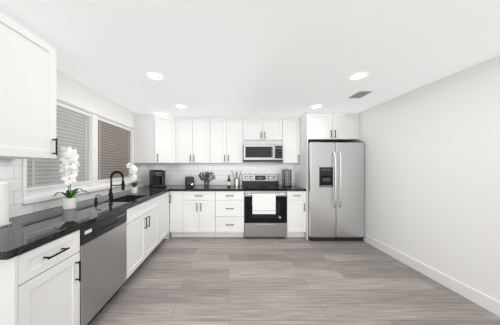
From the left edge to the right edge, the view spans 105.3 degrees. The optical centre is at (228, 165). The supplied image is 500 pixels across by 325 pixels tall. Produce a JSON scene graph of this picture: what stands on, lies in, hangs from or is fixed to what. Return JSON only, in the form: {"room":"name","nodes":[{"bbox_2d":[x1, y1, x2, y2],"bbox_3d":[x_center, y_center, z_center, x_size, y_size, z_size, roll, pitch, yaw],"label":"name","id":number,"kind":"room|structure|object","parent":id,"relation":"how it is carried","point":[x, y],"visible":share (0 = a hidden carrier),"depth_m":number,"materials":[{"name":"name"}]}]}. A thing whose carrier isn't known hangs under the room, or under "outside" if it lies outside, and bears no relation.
{"room":"kitchen","nodes":[
{"label":"kitchen","id":0,"kind":"room"},
{"bbox_2d":[22,69,135,198],"bbox_3d":[-1.760,0.170,0.900,0.120,2.260,6.200,0,0,0],"label":"wall","id":1,"kind":"structure","parent":0,"point":[71,89],"depth_m":2.31,"materials":[{"name":"paint"}]},
{"bbox_2d":[0,11,57,158],"bbox_3d":[-1.529,-0.490,1.235,0.338,0.870,0.530,0,0,0],"label":"upper cabinet","id":2,"kind":"object","parent":1,"relation":"attached to","point":[27,62],"depth_m":1.28,"materials":[{"name":"white wood"}]},
{"bbox_2d":[0,159,147,217],"bbox_3d":[-1.696,0.165,2.324,0.008,0.479,3.337,0,0,0],"label":"backsplash","id":3,"kind":"structure","parent":1,"relation":"attached to","point":[11,171],"depth_m":1.55,"materials":[{"name":"tile"}]},
{"bbox_2d":[22,96,134,203],"bbox_3d":[-1.730,-0.183,2.465,0.130,0.997,1.824,0,0,0],"label":"window","id":4,"kind":"structure","parent":1,"relation":"in","point":[29,196],"depth_m":2.36,"materials":[{"name":"white wood"}]},
{"bbox_2d":[27,101,90,190],"bbox_3d":[-1.730,-0.218,1.980,0.045,0.856,0.757,0,0,0],"label":"window shade","id":5,"kind":"object","parent":4,"relation":"attached to","point":[72,127],"visible":0.52,"depth_m":2.00,"materials":[{"name":"white plastic"}]},
{"bbox_2d":[98,117,130,181],"bbox_3d":[-1.730,-0.218,2.896,0.045,0.856,0.867,0,0,0],"label":"window shade","id":6,"kind":"object","parent":4,"relation":"attached to","point":[113,146],"visible":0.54,"depth_m":2.82,"materials":[{"name":"brown"}]},
{"bbox_2d":[134,114,175,162],"bbox_3d":[-1.340,-0.490,3.684,0.716,0.870,0.627,0,0,0],"label":"upper cabinet","id":7,"kind":"object","parent":1,"relation":"attached to","point":[154,134],"depth_m":3.38,"materials":[{"name":"white wood"}]},
{"bbox_2d":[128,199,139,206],"bbox_3d":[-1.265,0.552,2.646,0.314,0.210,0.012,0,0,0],"label":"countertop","id":8,"kind":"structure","parent":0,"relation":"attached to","point":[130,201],"depth_m":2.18,"materials":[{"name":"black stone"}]},
{"bbox_2d":[176,118,195,162],"bbox_3d":[-0.867,-0.490,3.800,0.445,0.870,0.396,0,0,0],"label":"upper cabinet","id":9,"kind":"object","parent":0,"relation":"attached to","point":[185,127],"depth_m":3.67,"materials":[{"name":"white wood"}]},
{"bbox_2d":[196,119,211,162],"bbox_3d":[-0.535,-0.490,3.829,0.460,0.870,0.338,0,0,0],"label":"upper cabinet","id":10,"kind":"object","parent":0,"relation":"attached to","point":[203,126],"depth_m":3.67,"materials":[{"name":"white wood"}]},
{"bbox_2d":[212,119,231,162],"bbox_3d":[-0.208,-0.490,3.829,0.440,0.870,0.338,0,0,0],"label":"upper cabinet","id":11,"kind":"object","parent":0,"relation":"attached to","point":[221,128],"depth_m":3.67,"materials":[{"name":"white wood"}]},
{"bbox_2d":[232,119,243,162],"bbox_3d":[0.081,-0.490,3.829,0.378,0.870,0.338,0,0,0],"label":"upper cabinet","id":12,"kind":"object","parent":0,"relation":"attached to","point":[237,124],"depth_m":3.67,"materials":[{"name":"white wood"}]},
{"bbox_2d":[0,0,499,117],"bbox_3d":[0.320,-1.010,0.900,4.280,0.100,6.440,0,0,0],"label":"ceiling","id":13,"kind":"structure","parent":0,"point":[252,58],"depth_m":1.55,"materials":[{"name":"paint"}]},
{"bbox_2d":[146,72,163,79],"bbox_3d":[-0.790,-0.959,2.030,0.186,0.003,0.186,0,0,0],"label":"recessed light","id":14,"kind":"object","parent":13,"relation":"in","point":[154,75],"visible":1,"depth_m":2.02,"materials":[{"name":"white"}]},
{"bbox_2d":[175,105,186,107],"bbox_3d":[-0.775,-0.959,3.060,0.186,0.003,0.186,0,0,0],"label":"recessed light","id":15,"kind":"object","parent":13,"relation":"in","point":[180,106],"visible":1,"depth_m":3.06,"materials":[{"name":"white plastic"}]},
{"bbox_2d":[310,105,322,107],"bbox_3d":[1.410,-0.959,3.060,0.186,0.003,0.186,0,0,0],"label":"recessed light","id":16,"kind":"object","parent":13,"relation":"in","point":[316,106],"visible":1,"depth_m":3.06,"materials":[{"name":"white"}]},
{"bbox_2d":[348,72,368,79],"bbox_3d":[1.380,-0.959,2.030,0.186,0.003,0.186,0,0,0],"label":"recessed light","id":17,"kind":"object","parent":13,"relation":"in","point":[358,76],"visible":1,"depth_m":2.02,"materials":[{"name":"white"}]},
{"bbox_2d":[348,91,373,97],"bbox_3d":[1.760,-0.954,2.555,0.185,0.011,0.260,0,0,0],"label":"ceiling vent","id":18,"kind":"object","parent":13,"relation":"in","point":[360,94],"visible":1,"depth_m":2.52,"materials":[{"name":"grey metal"}]},
{"bbox_2d":[244,119,267,142],"bbox_3d":[0.492,-0.713,3.829,0.439,0.425,0.338,0,0,0],"label":"upper cabinet","id":19,"kind":"object","parent":0,"relation":"attached to","point":[255,130],"depth_m":3.67,"materials":[{"name":"white wood"}]},
{"bbox_2d":[268,119,283,142],"bbox_3d":[0.810,-0.713,3.829,0.439,0.425,0.338,0,0,0],"label":"upper cabinet","id":20,"kind":"object","parent":0,"relation":"attached to","point":[275,126],"depth_m":3.67,"materials":[{"name":"white wood"}]},
{"bbox_2d":[276,119,299,162],"bbox_3d":[1.201,-0.490,3.829,0.338,0.870,0.338,0,0,0],"label":"upper cabinet","id":21,"kind":"object","parent":0,"relation":"attached to","point":[291,141],"depth_m":3.67,"materials":[{"name":"white wood"}]},
{"bbox_2d":[243,144,282,161],"bbox_3d":[0.651,-0.248,3.770,0.752,0.327,0.452,0,0,0],"label":"microwave","id":22,"kind":"object","parent":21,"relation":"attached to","point":[262,152],"visible":1,"depth_m":3.60,"materials":[{"name":"grey metal"}]},
{"bbox_2d":[89,236,499,324],"bbox_3d":[0.320,1.350,0.900,4.280,0.100,6.440,0,0,0],"label":"floor","id":23,"kind":"structure","parent":0,"point":[237,281],"depth_m":2.00,"materials":[{"name":"grey wood"}]},
{"bbox_2d":[0,227,83,324],"bbox_3d":[-1.379,0.873,1.145,0.638,0.855,0.416,0,0,0],"label":"base cabinet","id":24,"kind":"object","parent":23,"relation":"on","point":[40,270],"depth_m":1.09,"materials":[{"name":"white wood"}]},
{"bbox_2d":[0,182,11,227],"bbox_3d":[-1.565,0.239,1.270,0.150,0.330,0.150,0,0,0],"label":"paper towel roll","id":25,"kind":"object","parent":24,"relation":"on","point":[4,204],"visible":1,"depth_m":1.27,"materials":[{"name":"white paper"}]},
{"bbox_2d":[6,207,127,226],"bbox_3d":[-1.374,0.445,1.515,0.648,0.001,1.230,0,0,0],"label":"countertop","id":26,"kind":"structure","parent":24,"relation":"on","point":[79,216],"depth_m":1.49,"materials":[{"name":"black stone"}]},
{"bbox_2d":[53,146,89,209],"bbox_3d":[-1.488,0.105,1.800,0.280,0.597,0.260,0,0,0],"label":"orchid","id":27,"kind":"object","parent":26,"relation":"on","point":[69,165],"visible":1,"depth_m":1.76,"materials":[{"name":"white plant"}]},
{"bbox_2d":[108,171,124,198],"bbox_3d":[-1.375,0.230,2.314,0.197,0.349,0.088,0,0,0],"label":"faucet","id":28,"kind":"object","parent":26,"relation":"on","point":[110,194],"visible":1,"depth_m":2.32,"materials":[{"name":"black metal"}]},
{"bbox_2d":[79,210,126,324],"bbox_3d":[-1.347,0.868,1.660,0.606,0.840,0.604,0,0,0],"label":"dishwasher","id":29,"kind":"object","parent":23,"relation":"on","point":[103,251],"visible":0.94,"depth_m":1.57,"materials":[{"name":"grey metal"}]},
{"bbox_2d":[92,211,159,288],"bbox_3d":[-1.360,0.992,2.418,0.600,0.615,0.903,0,0,0],"label":"base cabinet","id":30,"kind":"object","parent":23,"relation":"on","point":[143,237],"depth_m":2.33,"materials":[{"name":"white wood"}]},
{"bbox_2d":[148,195,167,242],"bbox_3d":[-1.360,0.873,3.095,0.600,0.855,0.570,0,0,0],"label":"base cabinet","id":31,"kind":"object","parent":23,"relation":"on","point":[160,204],"depth_m":3.05,"materials":[{"name":"white wood"}]},
{"bbox_2d":[108,185,179,198],"bbox_3d":[-1.374,0.425,3.319,0.648,0.040,1.358,0,0,0],"label":"countertop","id":32,"kind":"structure","parent":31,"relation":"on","point":[148,192],"depth_m":2.85,"materials":[{"name":"black stone"}]},
{"bbox_2d":[126,162,142,192],"bbox_3d":[-1.420,0.173,2.841,0.267,0.461,0.234,0,0,0],"label":"orchid","id":33,"kind":"object","parent":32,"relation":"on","point":[133,174],"visible":1,"depth_m":2.81,"materials":[{"name":"white plant"}]},
{"bbox_2d":[149,170,165,187],"bbox_3d":[-1.386,0.239,3.710,0.262,0.330,0.318,0,0,-40],"label":"coffee maker","id":34,"kind":"object","parent":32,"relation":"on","point":[156,178],"visible":1,"depth_m":3.65,"materials":[{"name":"black plastic"}]},
{"bbox_2d":[168,187,187,238],"bbox_3d":[-0.921,0.873,3.650,0.318,0.855,0.660,0,0,0],"label":"base cabinet","id":35,"kind":"object","parent":23,"relation":"on","point":[178,197],"depth_m":3.39,"materials":[{"name":"white wood"}]},
{"bbox_2d":[188,187,215,236],"bbox_3d":[-0.533,0.873,3.680,0.578,0.855,0.600,0,0,0],"label":"base cabinet","id":36,"kind":"object","parent":23,"relation":"on","point":[201,200],"depth_m":3.39,"materials":[{"name":"white wood"}]},
{"bbox_2d":[185,176,193,186],"bbox_3d":[-0.787,0.308,3.785,0.170,0.191,0.290,0,0,-12],"label":"toaster","id":37,"kind":"object","parent":36,"relation":"on","point":[189,181],"visible":1,"depth_m":3.68,"materials":[{"name":"black plastic"}]},
{"bbox_2d":[198,172,214,185],"bbox_3d":[-0.442,0.257,3.816,0.338,0.295,0.265,0,0,0],"label":"flower vase","id":38,"kind":"object","parent":36,"relation":"on","point":[206,179],"visible":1,"depth_m":3.78,"materials":[{"name":"clear glass"}]},
{"bbox_2d":[216,187,243,236],"bbox_3d":[-0.019,0.873,3.680,0.573,0.855,0.600,0,0,0],"label":"base cabinet","id":39,"kind":"object","parent":23,"relation":"on","point":[229,200],"depth_m":3.39,"materials":[{"name":"white wood"}]},
{"bbox_2d":[227,175,230,186],"bbox_3d":[0.000,0.293,3.700,0.069,0.222,0.069,0,0,0],"label":"oil bottle","id":40,"kind":"object","parent":39,"relation":"on","point":[228,182],"visible":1,"depth_m":3.68,"materials":[{"name":"green glass"}]},
{"bbox_2d":[231,170,241,186],"bbox_3d":[0.146,0.236,3.740,0.215,0.335,0.191,0,0,0],"label":"utensil crock","id":41,"kind":"object","parent":39,"relation":"on","point":[236,181],"visible":1,"depth_m":3.70,"materials":[{"name":"silver metal"}]},
{"bbox_2d":[242,174,286,237],"bbox_3d":[0.651,0.732,3.642,0.758,1.132,0.709,0,0,0],"label":"range","id":42,"kind":"object","parent":23,"relation":"on","point":[265,205],"visible":1,"depth_m":3.37,"materials":[{"name":"silver metal"}]},
{"bbox_2d":[252,193,275,214],"bbox_3d":[0.607,0.656,3.312,0.400,0.352,0.050,0,0,0],"label":"towel","id":43,"kind":"object","parent":42,"relation":"hanging from","point":[262,203],"depth_m":3.29,"materials":[{"name":"white fabric"}]},
{"bbox_2d":[287,191,307,238],"bbox_3d":[1.202,0.873,3.680,0.336,0.855,0.600,0,0,0],"label":"base cabinet","id":44,"kind":"object","parent":23,"relation":"on","point":[297,201],"depth_m":3.38,"materials":[{"name":"white wood"}]},
{"bbox_2d":[284,187,307,190],"bbox_3d":[1.202,0.425,3.684,0.337,0.040,0.628,0,0,0],"label":"countertop","id":45,"kind":"structure","parent":44,"relation":"on","point":[288,188],"depth_m":3.37,"materials":[{"name":"black stone"}]},
{"bbox_2d":[282,168,291,186],"bbox_3d":[1.150,0.221,3.780,0.200,0.366,0.200,0,0,0],"label":"coffee pod carousel","id":46,"kind":"object","parent":45,"relation":"on","point":[286,183],"visible":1,"depth_m":3.72,"materials":[{"name":"black"}]},
{"bbox_2d":[308,141,364,240],"bbox_3d":[1.860,0.434,3.583,0.936,1.715,0.794,0,0,0],"label":"refrigerator","id":47,"kind":"object","parent":23,"relation":"on","point":[336,191],"visible":0.96,"depth_m":3.25,"materials":[{"name":"grey metal"}]},
{"bbox_2d":[300,112,335,142],"bbox_3d":[1.646,-0.712,3.689,0.512,0.473,0.618,0,0,0],"label":"upper cabinet","id":48,"kind":"object","parent":0,"relation":"attached to","point":[320,127],"depth_m":3.39,"materials":[{"name":"white wood"}]},
{"bbox_2d":[350,55,499,301],"bbox_3d":[2.400,0.170,0.840,0.120,2.260,6.320,0,0,0],"label":"wall","id":49,"kind":"structure","parent":0,"point":[432,175],"depth_m":2.08,"materials":[{"name":"paint"}]},
{"bbox_2d":[332,113,359,142],"bbox_3d":[2.060,-0.712,3.689,0.556,0.473,0.618,0,0,0],"label":"upper cabinet","id":50,"kind":"object","parent":49,"relation":"attached to","point":[347,124],"depth_m":3.39,"materials":[{"name":"white wood"}]},
{"bbox_2d":[365,235,499,316],"bbox_3d":[2.333,1.238,0.525,0.014,0.125,5.450,0,0,0],"label":"baseboard","id":51,"kind":"structure","parent":49,"relation":"attached to","point":[486,302],"depth_m":2.06,"materials":[{"name":"white"}]},
{"bbox_3d":[0.320,0.170,4.060,4.280,2.260,0.120,0,0,0],"label":"wall","id":52,"kind":"structure","parent":0,"visible":0},
{"bbox_2d":[148,162,293,184],"bbox_3d":[-0.160,0.165,3.996,3.064,0.479,0.008,0,0,0],"label":"backsplash","id":53,"kind":"structure","parent":52,"relation":"attached to","point":[176,173],"depth_m":3.99,"materials":[{"name":"tile"}]}
]}

